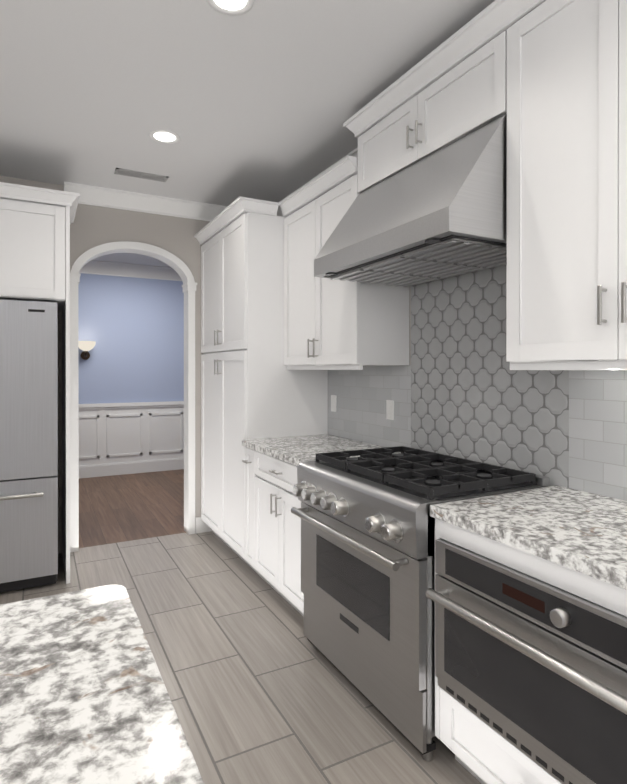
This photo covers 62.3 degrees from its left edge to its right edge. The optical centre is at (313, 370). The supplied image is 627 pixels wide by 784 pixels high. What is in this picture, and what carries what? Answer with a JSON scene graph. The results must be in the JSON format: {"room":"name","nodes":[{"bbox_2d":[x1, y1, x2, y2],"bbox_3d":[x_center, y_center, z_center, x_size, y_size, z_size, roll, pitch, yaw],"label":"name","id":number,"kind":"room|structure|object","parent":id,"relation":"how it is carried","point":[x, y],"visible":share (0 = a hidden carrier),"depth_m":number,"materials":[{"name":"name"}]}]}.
{"room":"kitchen","nodes":[
{"label":"kitchen","id":0,"kind":"room"},
{"bbox_2d":[0,176,209,552],"bbox_3d":[-2.678,-0.012,3.487,5.120,2.730,0.120,0,0,-28],"label":"wall","id":1,"kind":"structure","parent":0,"point":[91,226],"depth_m":4.09,"materials":[{"name":"beige paint"}]},
{"bbox_2d":[70,241,196,551],"bbox_3d":[-1.431,0.169,4.147,0.968,2.365,0.184,0,0,-28],"label":"door frame","id":2,"kind":"structure","parent":1,"relation":"attached to","point":[178,266],"depth_m":4.16,"materials":[{"name":"white paint"}]},
{"bbox_2d":[64,181,227,220],"bbox_3d":[-1.143,-1.319,4.176,1.560,0.120,0.090,0,0,-28],"label":"crown molding","id":3,"kind":"structure","parent":1,"relation":"attached to","point":[124,200],"depth_m":4.07,"materials":[{"name":"white paint"}]},
{"bbox_2d":[195,517,211,532],"bbox_3d":[-0.684,1.285,4.469,0.670,0.130,0.015,0,0,-28],"label":"baseboard","id":4,"kind":"structure","parent":1,"relation":"attached to","point":[201,526],"depth_m":4.32,"materials":[{"name":"white paint"}]},
{"bbox_2d":[78,273,183,403],"bbox_3d":[-2.941,-0.020,6.572,5.940,2.730,0.120,0,0,-28],"label":"wall","id":5,"kind":"structure","parent":0,"point":[133,327],"depth_m":6.78,"materials":[{"name":"paint"}]},
{"bbox_2d":[78,341,95,359],"bbox_3d":[-2.818,-0.253,6.426,0.224,0.225,0.252,0,0,-28],"label":"sconce","id":6,"kind":"object","parent":5,"relation":"attached to","point":[85,346],"visible":0.9,"depth_m":6.37,"materials":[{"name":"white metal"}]},
{"bbox_2d":[79,260,183,477],"bbox_3d":[-2.889,-0.020,6.475,5.700,2.730,0.100,0,0,-28],"label":"trim","id":7,"kind":"structure","parent":5,"relation":"attached to","point":[127,438],"depth_m":6.77,"materials":[{"name":"white paint"}]},
{"bbox_2d":[79,469,185,547],"bbox_3d":[-2.286,1.378,5.338,5.700,0.060,2.920,0,0,-28],"label":"floor","id":8,"kind":"structure","parent":0,"point":[122,508],"depth_m":5.12,"materials":[{"name":"brown wood"}]},
{"bbox_2d":[0,531,480,783],"bbox_3d":[-0.896,1.391,0.378,5.120,0.060,7.150,0,0,-28],"label":"floor","id":9,"kind":"structure","parent":0,"point":[260,689],"depth_m":2.30,"materials":[{"name":"grey tile"}]},
{"bbox_2d":[0,299,57,592],"bbox_3d":[-2.128,0.463,3.275,0.903,1.780,0.712,0,0,-28],"label":"fridge","id":10,"kind":"object","parent":9,"relation":"on","point":[28,444],"visible":1,"depth_m":3.16,"materials":[{"name":"silver metal"}]},
{"bbox_2d":[0,182,79,583],"bbox_3d":[-2.125,0.116,3.323,1.106,2.475,0.684,0,0,-28],"label":"tall cabinet","id":11,"kind":"object","parent":9,"relation":"on","point":[35,222],"depth_m":3.24,"materials":[{"name":"white paint"}]},
{"bbox_2d":[0,585,203,783],"bbox_3d":[-0.380,0.907,-0.635,1.585,0.914,3.080,0,0,-28],"label":"kitchen island","id":12,"kind":"object","parent":9,"relation":"on","point":[84,697],"visible":1,"depth_m":0.70,"materials":[{"name":"white stone"}]},
{"bbox_2d":[194,156,384,616],"bbox_3d":[-0.227,0.115,3.595,0.684,2.476,1.971,0,0,-28],"label":"tall cabinet","id":13,"kind":"object","parent":9,"relation":"on","point":[284,330],"depth_m":3.45,"materials":[{"name":"white paint"}]},
{"bbox_2d":[291,446,549,760],"bbox_3d":[0.402,0.882,2.287,0.731,0.948,0.906,0,0,-28],"label":"range","id":14,"kind":"object","parent":9,"relation":"on","point":[367,550],"visible":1,"depth_m":2.02,"materials":[{"name":"silver metal"}]},
{"bbox_2d":[430,485,626,783],"bbox_3d":[0.874,0.907,1.551,0.651,0.902,0.821,0,0,-28],"label":"base cabinet","id":15,"kind":"object","parent":9,"relation":"on","point":[573,541],"depth_m":1.55,"materials":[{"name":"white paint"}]},
{"bbox_2d":[425,538,626,783],"bbox_3d":[0.823,0.812,1.525,0.668,0.492,0.767,0,0,-28],"label":"built-in oven","id":16,"kind":"object","parent":15,"relation":"in","point":[533,669],"visible":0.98,"depth_m":1.38,"materials":[{"name":"silver metal"}]},
{"bbox_2d":[0,0,494,266],"bbox_3d":[-0.940,-1.433,1.931,6.740,0.120,10.190,0,0,-28],"label":"ceiling","id":17,"kind":"structure","parent":0,"point":[263,99],"depth_m":2.49,"materials":[{"name":"paint"}]},
{"bbox_2d":[114,168,168,181],"bbox_3d":[-1.208,-1.375,3.645,0.350,0.006,0.110,0,0,-28],"label":"ceiling vent","id":18,"kind":"object","parent":17,"relation":"in","point":[138,174],"visible":1,"depth_m":3.64,"materials":[{"name":"grey metal"}]},
{"bbox_2d":[149,130,179,143],"bbox_3d":[-0.874,-1.373,3.046,0.176,0.006,0.176,0,0,-28],"label":"recessed light","id":19,"kind":"object","parent":17,"relation":"in","point":[165,136],"visible":1,"depth_m":3.04,"materials":[{"name":"white paint"}]},
{"bbox_2d":[207,0,253,14],"bbox_3d":[-0.307,-1.370,1.909,0.176,0.006,0.176,0,0,-28],"label":"recessed light","id":20,"kind":"object","parent":17,"relation":"in","point":[233,7],"visible":1,"depth_m":1.95,"materials":[{"name":"white paint"}]},
{"bbox_2d":[409,286,410,364],"bbox_3d":[1.298,-0.007,1.574,0.120,2.730,7.220,0,0,-28],"label":"wall","id":21,"kind":"structure","parent":0,"point":[409,325],"depth_m":2.88,"materials":[{"name":"beige paint"}]},
{"bbox_2d":[277,147,357,216],"bbox_3d":[0.033,-1.318,3.738,0.090,0.120,1.965,0,0,-28],"label":"crown molding","id":22,"kind":"structure","parent":21,"relation":"attached to","point":[354,153],"depth_m":3.48,"materials":[{"name":"white paint"}]},
{"bbox_2d":[331,395,336,411],"bbox_3d":[0.140,0.227,3.621,0.008,0.114,0.070,0,0,-28],"label":"electrical outlet","id":23,"kind":"object","parent":21,"relation":"attached to","point":[333,403],"visible":1,"depth_m":3.61,"materials":[{"name":"white plastic"}]},
{"bbox_2d":[386,400,393,419],"bbox_3d":[0.449,0.229,3.038,0.008,0.114,0.070,0,0,-28],"label":"electrical outlet","id":24,"kind":"object","parent":21,"relation":"attached to","point":[389,409],"visible":1,"depth_m":3.03,"materials":[{"name":"white plastic"}]},
{"bbox_2d":[314,114,506,286],"bbox_3d":[0.496,-0.688,2.305,0.607,0.471,0.970,0,0,-28],"label":"range hood","id":25,"kind":"object","parent":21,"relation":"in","point":[440,214],"visible":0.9,"depth_m":2.01,"materials":[{"name":"silver metal"}]},
{"bbox_2d":[328,264,626,500],"bbox_3d":[1.073,-0.084,1.868,0.003,1.683,4.150,0,0,-28],"label":"backsplash","id":26,"kind":"structure","parent":21,"relation":"attached to","point":[458,387],"depth_m":2.41,"materials":[{"name":"white tile"}]},
{"bbox_2d":[343,0,626,367],"bbox_3d":[1.099,-0.664,1.385,0.404,1.275,3.278,0,0,-28],"label":"cabinet","id":27,"kind":"object","parent":21,"relation":"attached to","point":[557,69],"depth_m":1.74,"materials":[{"name":"white paint"}]}
]}

